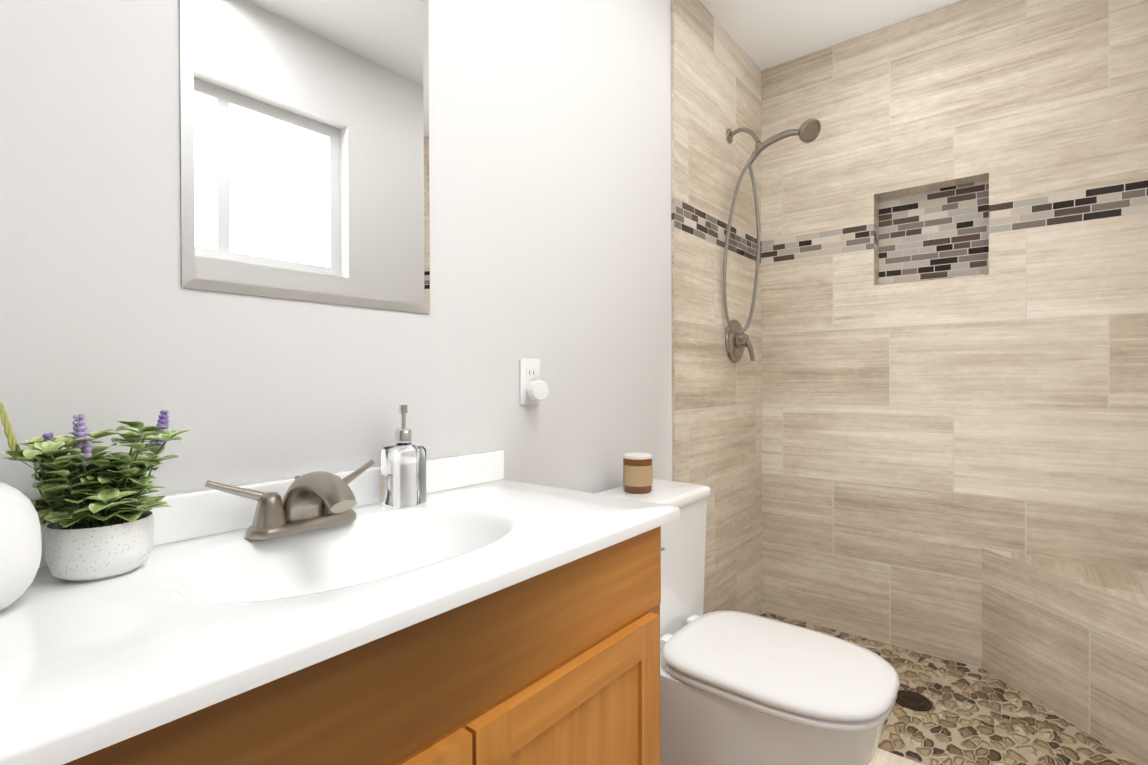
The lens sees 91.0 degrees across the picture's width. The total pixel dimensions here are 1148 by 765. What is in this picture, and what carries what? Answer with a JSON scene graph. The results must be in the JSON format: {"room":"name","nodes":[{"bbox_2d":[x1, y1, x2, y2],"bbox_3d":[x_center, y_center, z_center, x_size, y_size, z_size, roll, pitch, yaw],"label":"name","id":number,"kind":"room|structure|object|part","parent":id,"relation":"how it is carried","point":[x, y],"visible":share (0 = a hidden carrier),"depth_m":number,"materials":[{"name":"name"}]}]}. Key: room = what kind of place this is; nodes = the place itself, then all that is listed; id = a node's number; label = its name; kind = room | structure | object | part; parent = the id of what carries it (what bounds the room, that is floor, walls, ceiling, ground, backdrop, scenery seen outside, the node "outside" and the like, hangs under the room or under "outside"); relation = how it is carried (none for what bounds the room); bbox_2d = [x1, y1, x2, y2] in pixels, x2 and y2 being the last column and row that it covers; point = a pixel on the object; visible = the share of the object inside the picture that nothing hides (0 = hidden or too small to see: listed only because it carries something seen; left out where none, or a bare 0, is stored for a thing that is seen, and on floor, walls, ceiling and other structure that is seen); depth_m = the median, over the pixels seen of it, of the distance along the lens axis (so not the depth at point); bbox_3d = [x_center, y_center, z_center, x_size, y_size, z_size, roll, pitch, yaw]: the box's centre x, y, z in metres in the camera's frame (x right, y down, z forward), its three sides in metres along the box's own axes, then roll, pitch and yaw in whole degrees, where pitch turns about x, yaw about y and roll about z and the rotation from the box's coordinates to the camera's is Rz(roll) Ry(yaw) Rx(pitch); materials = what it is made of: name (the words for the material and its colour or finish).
{"room":"bathroom","nodes":[
{"label":"bathroom","id":0,"kind":"room"},
{"bbox_2d":[0,0,671,500],"bbox_3d":[-0.574,-0.154,0.938,0.120,2.527,4.625,0,0,39],"label":"wall","id":1,"kind":"structure","parent":0,"point":[550,184],"depth_m":1.11,"materials":[{"name":"white paint"}]},
{"bbox_2d":[39,450,503,567],"bbox_3d":[-0.659,0.197,0.719,0.022,0.067,1.552,0,0,39],"label":"backsplash","id":2,"kind":"structure","parent":1,"relation":"attached to","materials":[{"name":"white stone"}]},
{"bbox_2d":[179,0,429,313],"bbox_3d":[-0.440,-0.507,1.001,0.005,0.730,0.442,0,0,39],"label":"mirror","id":3,"kind":"object","parent":1,"relation":"attached to","point":[304,135],"visible":1,"depth_m":0.97,"materials":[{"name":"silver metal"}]},
{"bbox_2d":[520,359,548,404],"bbox_3d":[-0.091,-0.002,1.394,0.055,0.114,0.070,0,0,39],"label":"electrical outlet plate","id":4,"kind":"object","parent":1,"relation":"attached to","point":[534,389],"visible":1,"depth_m":1.39,"materials":[{"name":"white plastic"}]},
{"bbox_2d":[526,367,548,400],"bbox_3d":[-0.094,0.004,1.390,0.054,0.083,0.053,0,0,39],"label":"outlet","id":5,"kind":"object","parent":4,"relation":"attached to","point":[536,390],"depth_m":1.38,"materials":[{"name":"white plastic"}]},
{"bbox_2d":[671,0,761,614],"bbox_3d":[0.603,-0.166,2.282,0.012,2.527,0.815,0,0,39],"label":"shower wall tile","id":6,"kind":"structure","parent":1,"relation":"attached to","point":[716,390],"depth_m":2.23,"materials":[{"name":"beige tile"}]},
{"bbox_2d":[725,320,754,362],"bbox_3d":[0.701,-0.173,2.328,0.082,0.180,0.180,0,0,39],"label":"shower valve","id":7,"kind":"object","parent":6,"relation":"attached to","point":[736,344],"visible":0.94,"depth_m":2.31,"materials":[{"name":"silver metal"}]},
{"bbox_2d":[723,118,820,333],"bbox_3d":[0.755,-0.616,2.179,0.354,0.846,0.143,0,0,39],"label":"shower head","id":8,"kind":"object","parent":6,"relation":"attached to","point":[808,130],"visible":1,"depth_m":2.23},
{"bbox_2d":[700,0,959,69],"bbox_3d":[-0.024,-1.467,0.481,1.548,0.100,4.625,0,0,39],"label":"ceiling","id":9,"kind":"structure","parent":0,"point":[765,34],"depth_m":2.23,"materials":[{"name":"white paint"}]},
{"bbox_2d":[761,0,1147,667],"bbox_3d":[1.403,-0.168,2.241,1.548,2.527,0.130,0,0,39],"label":"wall","id":10,"kind":"structure","parent":0,"point":[955,278],"depth_m":2.15,"materials":[{"name":"tile"}]},
{"bbox_3d":[-0.015,1.160,0.496,1.548,0.100,4.625,0,0,39],"label":"floor","id":11,"kind":"structure","parent":0,"visible":0},
{"bbox_2d":[0,450,679,764],"bbox_3d":[-0.475,0.624,0.573,0.491,0.974,1.552,0,0,39],"label":"bathroom vanity","id":12,"kind":"object","parent":11,"relation":"on","point":[475,609],"visible":1,"depth_m":0.69,"materials":[{"name":"brown wood"}]},
{"bbox_2d":[0,482,41,609],"bbox_3d":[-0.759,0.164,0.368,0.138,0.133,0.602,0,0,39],"label":"vase","id":13,"kind":"object","parent":12,"relation":"on","point":[20,543],"visible":1,"depth_m":0.55,"materials":[{"name":"white ceramic"}]},
{"bbox_2d":[0,403,189,581],"bbox_3d":[-0.569,0.125,0.671,0.166,0.207,0.162,0,0,39],"label":"plant","id":14,"kind":"object","parent":12,"relation":"on","point":[92,506],"visible":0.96,"depth_m":0.65,"materials":[{"name":"green plant"}]},
{"bbox_3d":[-0.570,0.197,0.681,0.102,0.064,0.102,0,0,39],"label":"pot","id":15,"kind":"part","parent":14,"relation":"part of","materials":[{"name":"ceramic"}]},
{"bbox_2d":[204,460,373,539],"bbox_3d":[-0.387,0.181,0.857,0.159,0.092,0.264,0,0,39],"label":"faucet","id":16,"kind":"object","parent":12,"relation":"on","point":[317,501],"depth_m":0.84,"materials":[{"name":"silver metal"}]},
{"bbox_2d":[381,404,426,507],"bbox_3d":[-0.318,0.133,1.052,0.062,0.185,0.062,0,0,39],"label":"soap dispenser","id":17,"kind":"object","parent":12,"relation":"on","point":[403,473],"visible":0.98,"depth_m":1.03,"materials":[{"name":"clear glass"}]},
{"bbox_2d":[381,441,426,507],"bbox_3d":[-0.318,0.166,1.052,0.062,0.120,0.062,0,0,39],"label":"bottle","id":18,"kind":"object","parent":17,"relation":"attached to","point":[403,464],"depth_m":1.03,"materials":[{"name":"clear glass"}]},
{"bbox_2d":[595,479,898,764],"bbox_3d":[0.395,0.706,1.418,0.730,0.795,0.446,0,0,39],"label":"toilet","id":19,"kind":"object","parent":11,"relation":"on","point":[739,688],"visible":0.62,"depth_m":1.28,"materials":[{"name":"white ceramic"}]},
{"bbox_2d":[623,453,652,493],"bbox_3d":[0.180,0.256,1.595,0.083,0.103,0.083,0,0,39],"label":"candle","id":20,"kind":"object","parent":19,"relation":"on","point":[637,473],"visible":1,"depth_m":1.56,"materials":[{"name":"orange glass"}]},
{"bbox_3d":[0.180,0.208,1.595,0.083,0.008,0.083,0,0,39],"label":"lid","id":21,"kind":"part","parent":20,"relation":"part of","materials":[{"name":"white plastic"}]},
{"bbox_3d":[0.195,0.325,1.577,0.217,0.034,0.446,0,0,39],"label":"tank lid","id":22,"kind":"part","parent":19,"relation":"part of","materials":[{"name":"white ceramic"}]},
{"bbox_3d":[0.194,0.537,1.580,0.205,0.388,0.430,0,0,39],"label":"tank","id":23,"kind":"part","parent":19,"relation":"part of","materials":[{"name":"white ceramic"}]},
{"bbox_3d":[0.400,0.897,1.416,0.683,0.413,0.374,0,0,39],"label":"bowl","id":24,"kind":"part","parent":19,"relation":"part of","materials":[{"name":"white ceramic"}]},
{"bbox_3d":[0.484,0.680,1.345,0.492,0.018,0.386,0,0,39],"label":"seat","id":25,"kind":"part","parent":19,"relation":"part of","materials":[{"name":"white plastic"}]},
{"bbox_3d":[0.484,0.655,1.345,0.501,0.026,0.390,0,0,39],"label":"lid","id":26,"kind":"part","parent":19,"relation":"part of","materials":[{"name":"white plastic"}]},
{"bbox_2d":[869,748,922,764],"bbox_3d":[0.843,1.070,1.553,1.307,0.062,0.110,0,0,39],"label":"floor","id":27,"kind":"structure","parent":11,"relation":"on","point":[882,757],"depth_m":1.55,"materials":[{"name":"tile"}]},
{"bbox_2d":[758,611,1136,764],"bbox_3d":[1.122,1.078,1.897,1.284,0.040,0.775,0,0,39],"label":"pebble shower floor","id":28,"kind":"structure","parent":11,"relation":"on","point":[974,715],"depth_m":1.75,"materials":[{"name":"beige stone"}]},
{"bbox_2d":[896,690,932,710],"bbox_3d":[1.123,1.056,1.873,0.116,0.005,0.116,0,0,39],"label":"floor drain","id":29,"kind":"object","parent":28,"relation":"in","point":[912,700],"visible":0.92,"depth_m":1.87,"materials":[{"name":"brown metal"}]},
{"bbox_2d":[982,548,1147,764],"bbox_3d":[1.540,0.835,1.758,0.460,0.446,0.460,0,0,39],"label":"tiled wall","id":30,"kind":"structure","parent":28,"relation":"on","point":[1066,640],"depth_m":1.75,"materials":[{"name":"tile"}]}
]}

